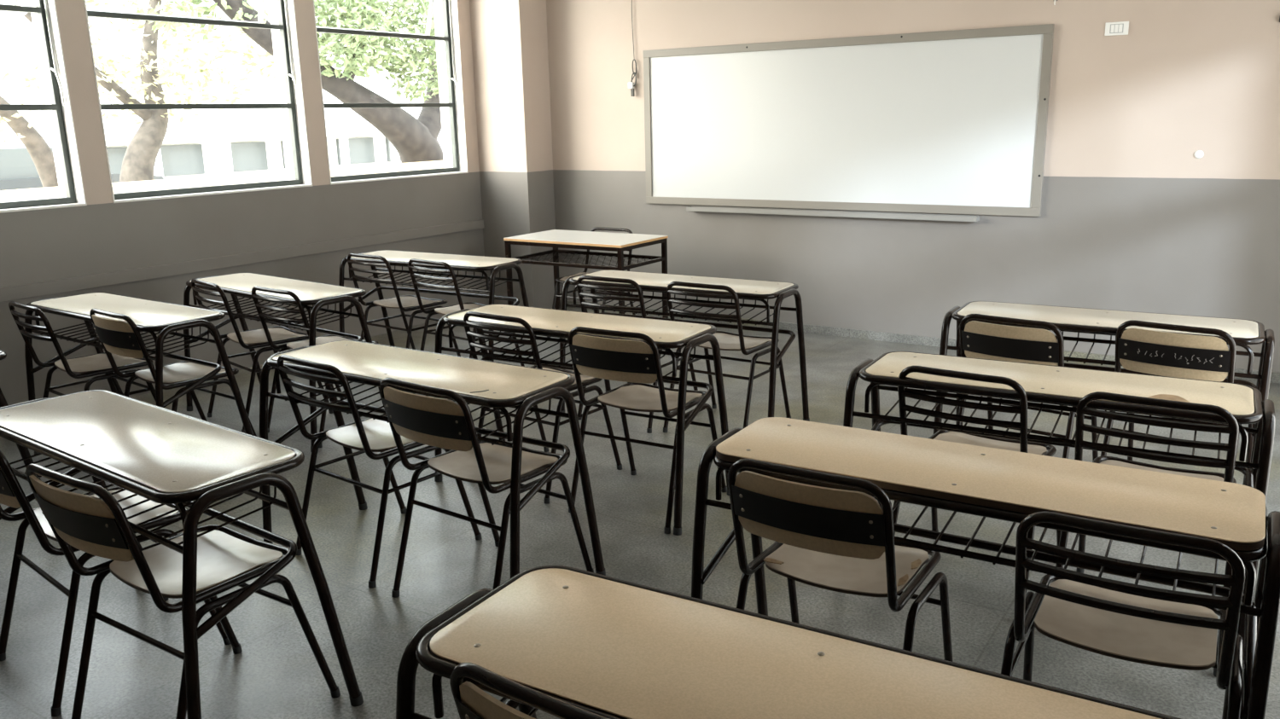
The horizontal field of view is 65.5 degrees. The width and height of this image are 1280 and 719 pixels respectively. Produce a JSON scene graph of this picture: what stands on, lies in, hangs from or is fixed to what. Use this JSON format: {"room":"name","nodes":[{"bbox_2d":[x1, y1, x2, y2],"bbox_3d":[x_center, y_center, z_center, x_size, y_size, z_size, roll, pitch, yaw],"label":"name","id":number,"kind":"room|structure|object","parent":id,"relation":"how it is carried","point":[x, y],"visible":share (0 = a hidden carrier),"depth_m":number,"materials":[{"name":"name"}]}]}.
{"room":"classroom","nodes":[
{"label":"classroom","id":0,"kind":"room"},
{"bbox_2d":[0,0,487,405],"bbox_3d":[-3.870,-1.060,4.938,0.260,3.100,9.377,8,16,33],"label":"wall","id":1,"kind":"structure","parent":0,"point":[102,235],"depth_m":6.50,"materials":[{"name":"paint"}]},
{"bbox_2d":[0,0,87,213],"bbox_3d":[-3.751,-1.614,5.052,0.321,1.763,1.441,8,16,33],"label":"window","id":2,"kind":"structure","parent":1,"relation":"in","point":[44,17],"depth_m":5.63,"materials":[{"name":"white paint"}]},
{"bbox_2d":[83,0,312,203],"bbox_3d":[-2.871,-1.951,6.347,0.321,1.763,1.441,8,16,33],"label":"window","id":3,"kind":"structure","parent":1,"relation":"in","point":[282,25],"depth_m":6.82,"materials":[{"name":"white paint"}]},
{"bbox_2d":[0,219,484,302],"bbox_3d":[-3.834,-0.219,4.920,0.030,0.077,9.032,8,16,33],"label":"trim","id":4,"kind":"structure","parent":1,"relation":"attached to","point":[32,290],"depth_m":6.47,"materials":[{"name":"paint"}]},
{"bbox_2d":[313,0,468,185],"bbox_3d":[-1.990,-2.289,7.642,0.321,1.763,1.441,8,16,33],"label":"window","id":5,"kind":"structure","parent":1,"relation":"in","point":[445,12],"depth_m":8.15,"materials":[{"name":"white paint"}]},
{"bbox_2d":[469,0,555,308],"bbox_3d":[-1.064,-1.970,8.392,0.543,3.100,0.365,8,16,33],"label":"pillar","id":6,"kind":"structure","parent":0,"point":[509,37],"depth_m":8.25,"materials":[{"name":"paint"}]},
{"bbox_2d":[0,307,1279,718],"bbox_3d":[-0.874,0.904,3.413,7.350,0.120,9.897,8,16,33],"label":"floor","id":7,"kind":"structure","parent":0,"point":[276,674],"depth_m":3.65,"materials":[{"name":"stone"}]},
{"bbox_2d":[0,350,40,480],"bbox_3d":[-3.072,0.309,4.197,1.292,0.764,0.512,9,17,35],"label":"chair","id":8,"kind":"object","parent":7,"relation":"on","point":[24,451],"visible":0.3,"depth_m":3.95,"materials":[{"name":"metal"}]},
{"bbox_2d":[8,301,155,468],"bbox_3d":[-2.756,0.077,5.016,0.489,0.809,0.564,10,18,38],"label":"chair","id":9,"kind":"object","parent":7,"relation":"on","point":[96,364],"visible":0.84,"depth_m":4.94,"materials":[{"name":"black metal"}]},
{"bbox_2d":[0,449,230,717],"bbox_3d":[-1.681,0.537,3.040,0.489,0.809,0.573,11,18,40],"label":"chair","id":10,"kind":"object","parent":7,"relation":"on","point":[12,495],"visible":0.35,"depth_m":2.94,"materials":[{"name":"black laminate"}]},
{"bbox_2d":[24,292,253,435],"bbox_3d":[-2.514,0.117,4.930,1.292,0.764,0.512,9,17,35],"label":"desk","id":11,"kind":"object","parent":7,"relation":"on","point":[149,317],"visible":0.75,"depth_m":4.74,"materials":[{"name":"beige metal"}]},
{"bbox_2d":[89,308,256,436],"bbox_3d":[-2.229,0.125,4.773,0.489,0.809,0.573,9,17,36],"label":"chair","id":12,"kind":"object","parent":7,"relation":"on","point":[120,338],"visible":0.78,"depth_m":4.59,"materials":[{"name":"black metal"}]},
{"bbox_2d":[0,389,363,718],"bbox_3d":[-1.459,0.580,2.941,1.292,0.764,0.512,9,17,37],"label":"desk","id":13,"kind":"object","parent":7,"relation":"on","point":[154,453],"visible":0.9,"depth_m":2.67,"materials":[{"name":"laminate"}]},
{"bbox_2d":[25,463,340,718],"bbox_3d":[-1.233,0.613,2.688,0.489,0.809,0.573,8,16,33],"label":"chair","id":14,"kind":"object","parent":7,"relation":"on","point":[228,559],"visible":0.83,"depth_m":2.60,"materials":[{"name":"black metal"}]},
{"bbox_2d":[190,279,332,433],"bbox_3d":[-2.126,-0.072,5.566,0.564,0.809,0.489,-14,19,-43],"label":"chair","id":15,"kind":"object","parent":7,"relation":"on","point":[279,334],"visible":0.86,"depth_m":5.44,"materials":[{"name":"black metal"}]},
{"bbox_2d":[183,273,384,452],"bbox_3d":[-1.991,-0.035,5.498,1.292,0.764,0.513,10,18,38],"label":"desk","id":16,"kind":"object","parent":7,"relation":"on","point":[320,295],"visible":0.66,"depth_m":5.31,"materials":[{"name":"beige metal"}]},
{"bbox_2d":[251,285,378,448],"bbox_3d":[-1.687,-0.019,5.308,0.489,0.809,0.564,9,17,36],"label":"chair","id":17,"kind":"object","parent":7,"relation":"on","point":[328,338],"visible":0.46,"depth_m":5.11,"materials":[{"name":"black metal"}]},
{"bbox_2d":[277,354,481,588],"bbox_3d":[-0.996,0.342,3.772,0.489,0.809,0.564,10,17,38],"label":"chair","id":18,"kind":"object","parent":7,"relation":"on","point":[369,436],"visible":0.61,"depth_m":3.63,"materials":[{"name":"black metal"}]},
{"bbox_2d":[347,253,460,356],"bbox_3d":[-1.547,-0.316,6.507,0.489,0.809,0.564,9,17,36],"label":"chair","id":19,"kind":"object","parent":7,"relation":"on","point":[405,303],"visible":0.86,"depth_m":6.38,"materials":[{"name":"black metal"}]},
{"bbox_2d":[259,340,605,578],"bbox_3d":[-0.804,0.392,3.645,1.292,0.764,0.513,8,16,33],"label":"desk","id":20,"kind":"object","parent":7,"relation":"on","point":[483,383],"visible":0.83,"depth_m":3.45,"materials":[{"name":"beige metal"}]},
{"bbox_2d":[338,250,535,366],"bbox_3d":[-1.326,-0.280,6.435,1.292,0.764,0.512,7,16,30],"label":"desk","id":21,"kind":"object","parent":7,"relation":"on","point":[462,263],"visible":0.56,"depth_m":6.31,"materials":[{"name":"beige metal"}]},
{"bbox_2d":[407,258,524,366],"bbox_3d":[-1.082,-0.247,6.183,0.489,0.809,0.564,10,18,38],"label":"chair","id":22,"kind":"object","parent":7,"relation":"on","point":[443,311],"visible":0.45,"depth_m":6.01,"materials":[{"name":"black metal"}]},
{"bbox_2d":[379,378,593,598],"bbox_3d":[-0.536,0.417,3.424,0.489,0.809,0.573,9,17,36],"label":"chair","id":23,"kind":"object","parent":7,"relation":"on","point":[443,423],"visible":0.9,"depth_m":3.26,"materials":[{"name":"beige laminate"}]},
{"bbox_2d":[449,663,609,718],"bbox_3d":[0.018,0.820,1.727,0.489,0.809,0.573,8,17,34],"label":"chair","id":24,"kind":"object","parent":7,"relation":"on","point":[472,702],"visible":0.88,"depth_m":1.47,"materials":[{"name":"black metal"}]},
{"bbox_2d":[463,311,622,504],"bbox_3d":[-0.451,0.149,4.509,0.489,0.809,0.564,9,17,36],"label":"chair","id":25,"kind":"object","parent":7,"relation":"on","point":[586,381],"visible":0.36,"depth_m":4.29,"materials":[{"name":"black metal"}]},
{"bbox_2d":[434,304,729,535],"bbox_3d":[-0.274,0.204,4.362,1.292,0.764,0.512,7,16,30],"label":"desk","id":26,"kind":"object","parent":7,"relation":"on","point":[666,334],"visible":0.73,"depth_m":4.17,"materials":[{"name":"beige laminate"}]},
{"bbox_2d":[503,229,668,338],"bbox_3d":[-0.393,-0.530,7.369,1.048,0.760,0.603,8,16,33],"label":"desk","id":27,"kind":"object","parent":7,"relation":"on","point":[619,242],"visible":0.94,"depth_m":7.24,"materials":[{"name":"white laminate"}]},
{"bbox_2d":[548,227,635,337],"bbox_3d":[-0.349,-0.565,7.457,0.489,0.787,0.564,8,16,33],"label":"chair","id":28,"kind":"object","parent":7,"relation":"on","point":[561,280],"visible":0.2,"depth_m":7.47,"materials":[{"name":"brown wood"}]},
{"bbox_2d":[576,275,698,433],"bbox_3d":[-0.017,-0.086,5.425,0.489,0.809,0.564,8,17,33],"label":"chair","id":29,"kind":"object","parent":7,"relation":"on","point":[579,285],"visible":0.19,"depth_m":5.15,"materials":[{"name":"black metal"}]},
{"bbox_2d":[567,326,727,534],"bbox_3d":[0.021,0.223,4.163,0.489,0.809,0.573,7,16,30],"label":"chair","id":30,"kind":"object","parent":7,"relation":"on","point":[635,363],"visible":0.88,"depth_m":3.95,"materials":[{"name":"beige laminate"}]},
{"bbox_2d":[559,269,809,421],"bbox_3d":[0.218,-0.045,5.336,1.292,0.764,0.512,7,16,31],"label":"desk","id":31,"kind":"object","parent":7,"relation":"on","point":[755,290],"visible":0.75,"depth_m":5.16,"materials":[{"name":"white laminate"}]},
{"bbox_2d":[663,281,791,432],"bbox_3d":[0.449,-0.035,5.173,0.489,0.809,0.564,8,17,34],"label":"chair","id":32,"kind":"object","parent":7,"relation":"on","point":[727,341],"visible":0.79,"depth_m":5.00,"materials":[{"name":"black metal"}]},
{"bbox_2d":[395,565,1181,718],"bbox_3d":[0.233,0.869,1.603,1.292,0.764,0.512,7,16,30],"label":"desk","id":33,"kind":"object","parent":7,"relation":"on","point":[607,647],"visible":0.96,"depth_m":1.60,"materials":[{"name":"beige laminate"}]},
{"bbox_2d":[727,459,953,662],"bbox_3d":[0.526,0.592,2.610,0.489,0.809,0.573,7,16,32],"label":"chair","id":34,"kind":"object","parent":7,"relation":"on","point":[842,541],"visible":0.95,"depth_m":2.39,"materials":[{"name":"beige laminate"}]},
{"bbox_2d":[892,366,1061,593],"bbox_3d":[1.167,0.377,3.429,0.489,0.809,0.564,9,17,35],"label":"chair","id":35,"kind":"object","parent":7,"relation":"on","point":[1021,445],"visible":0.4,"depth_m":3.19,"materials":[{"name":"black metal"}]},
{"bbox_2d":[691,417,1279,718],"bbox_3d":[0.806,0.633,2.513,1.314,0.764,0.512,7,16,31],"label":"desk","id":36,"kind":"object","parent":7,"relation":"on","point":[986,482],"visible":0.8,"depth_m":2.33,"materials":[{"name":"beige laminate"}]},
{"bbox_2d":[955,314,1098,461],"bbox_3d":[1.628,0.178,4.196,0.489,0.809,0.573,10,18,40],"label":"chair","id":37,"kind":"object","parent":7,"relation":"on","point":[978,340],"visible":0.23,"depth_m":3.94,"materials":[{"name":"beige laminate"}]},
{"bbox_2d":[843,351,1275,675],"bbox_3d":[1.323,0.432,3.287,1.237,0.764,0.512,7,16,29],"label":"desk","id":38,"kind":"object","parent":7,"relation":"on","point":[1065,386],"visible":0.62,"depth_m":3.13,"materials":[{"name":"beige laminate"}]},
{"bbox_2d":[933,301,1274,485],"bbox_3d":[1.912,0.196,4.194,1.217,0.764,0.513,7,16,30],"label":"desk","id":39,"kind":"object","parent":7,"relation":"on","point":[1244,333],"visible":0.55,"depth_m":4.05,"materials":[{"name":"white laminate"}]},
{"bbox_2d":[1000,512,1245,718],"bbox_3d":[1.101,0.662,2.271,0.489,0.809,0.558,7,16,30],"label":"chair","id":40,"kind":"object","parent":7,"relation":"on","point":[1109,618],"visible":0.98,"depth_m":2.12,"materials":[{"name":"beige wood"}]},
{"bbox_2d":[1055,391,1239,676],"bbox_3d":[1.602,0.447,3.101,0.489,0.809,0.561,8,16,33],"label":"chair","id":41,"kind":"object","parent":7,"relation":"on","point":[1233,428],"visible":0.33,"depth_m":2.84,"materials":[{"name":"black metal"}]},
{"bbox_2d":[1100,320,1253,469],"bbox_3d":[2.176,0.212,4.006,0.489,0.809,0.573,10,18,40],"label":"chair","id":42,"kind":"object","parent":7,"relation":"on","point":[1137,350],"visible":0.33,"depth_m":3.74,"materials":[{"name":"beige wood"}]},
{"bbox_2d":[546,0,1279,372],"bbox_3d":[1.739,-1.674,6.925,7.350,3.100,0.260,8,16,33],"label":"wall","id":43,"kind":"structure","parent":0,"point":[1130,219],"depth_m":6.38,"materials":[{"name":"paint"}]},
{"bbox_2d":[643,23,1054,221],"bbox_3d":[1.286,-1.631,7.035,3.005,1.220,0.078,8,16,33],"label":"whiteboard","id":44,"kind":"object","parent":43,"relation":"attached to","point":[950,122],"visible":1,"depth_m":6.91,"materials":[{"name":"white ceramic"}]},
{"bbox_2d":[686,205,979,221],"bbox_3d":[1.307,-1.055,7.171,2.220,0.036,0.078,8,16,33],"label":"marker tray","id":45,"kind":"object","parent":44,"relation":"on","point":[823,212],"depth_m":7.04,"materials":[{"name":"grey metal"}]},
{"bbox_2d":[560,299,1279,383],"bbox_3d":[1.919,-0.143,7.040,6.307,0.062,0.022,8,16,33],"label":"baseboard","id":46,"kind":"structure","parent":43,"relation":"attached to","point":[906,339],"depth_m":7.18,"materials":[{"name":"stone"}]},
{"bbox_2d":[1104,21,1128,35],"bbox_3d":[2.841,-1.973,5.928,0.128,0.076,0.015,8,16,33],"label":"light switch","id":47,"kind":"object","parent":43,"relation":"attached to","point":[1120,27],"visible":1,"depth_m":5.92,"materials":[{"name":"white plastic"}]},
{"bbox_2d":[1193,150,1204,158],"bbox_3d":[3.275,-1.202,5.832,0.050,0.050,0.018,8,16,33],"label":"button","id":48,"kind":"object","parent":43,"relation":"attached to","point":[1199,154],"visible":1,"depth_m":5.83,"materials":[{"name":"white plastic"}]},
{"label":"outside","id":49,"kind":"structure","parent":0,"visible":0},
{"bbox_3d":[-22.083,-4.155,26.301,53.860,0.150,80.000,8,16,33],"label":"ground","id":50,"kind":"structure","parent":49,"visible":0},
{"bbox_2d":[0,90,58,187],"bbox_3d":[-8.113,-3.089,11.506,1.958,4.265,3.148,8,16,33],"label":"leafy tree","id":51,"kind":"object","parent":50,"relation":"on","point":[38,149],"visible":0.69,"depth_m":12.52,"materials":[{"name":"brown plant"}]},
{"bbox_2d":[0,147,163,190],"bbox_3d":[-10.384,-2.951,17.084,1.720,1.380,4.050,6,16,27],"label":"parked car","id":52,"kind":"object","parent":50,"relation":"on","point":[18,171],"visible":0.05,"depth_m":16.10,"materials":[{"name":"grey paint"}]},
{"bbox_2d":[0,0,276,182],"bbox_3d":[-7.678,-4.351,15.516,2.691,4.818,4.398,8,16,33],"label":"leafy tree","id":53,"kind":"object","parent":50,"relation":"on","point":[138,162],"visible":0.76,"depth_m":15.25,"materials":[{"name":"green plant"}]},
{"bbox_2d":[0,0,442,179],"bbox_3d":[-13.125,-7.442,25.539,2.900,6.200,30.000,8,16,33],"label":"building","id":54,"kind":"structure","parent":50,"relation":"on","point":[237,141],"depth_m":26.57,"materials":[{"name":"white concrete"}]},
{"bbox_2d":[0,160,444,202],"bbox_3d":[-5.523,-1.642,11.986,0.300,1.050,30.000,8,16,33],"label":"wall","id":55,"kind":"structure","parent":50,"relation":"on","point":[137,186],"depth_m":12.07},
{"bbox_2d":[127,0,443,162],"bbox_3d":[-4.672,-4.709,14.287,3.498,6.026,9.254,8,16,33],"label":"leafy tree","id":56,"kind":"object","parent":50,"relation":"on","point":[415,140],"visible":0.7,"depth_m":14.30,"materials":[{"name":"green plant"}]},
{"bbox_3d":[-0.945,-2.237,2.643,7.350,0.150,9.897,8,16,33],"label":"ceiling","id":57,"kind":"structure","parent":0,"visible":0},
{"bbox_2d":[628,0,636,96],"bbox_3d":[-0.069,-2.721,7.687,0.075,1.330,0.036,8,16,33],"label":"hanging cable","id":58,"kind":"object","parent":57,"relation":"hanging from","point":[631,85],"visible":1,"depth_m":7.80,"materials":[{"name":"grey plastic"}]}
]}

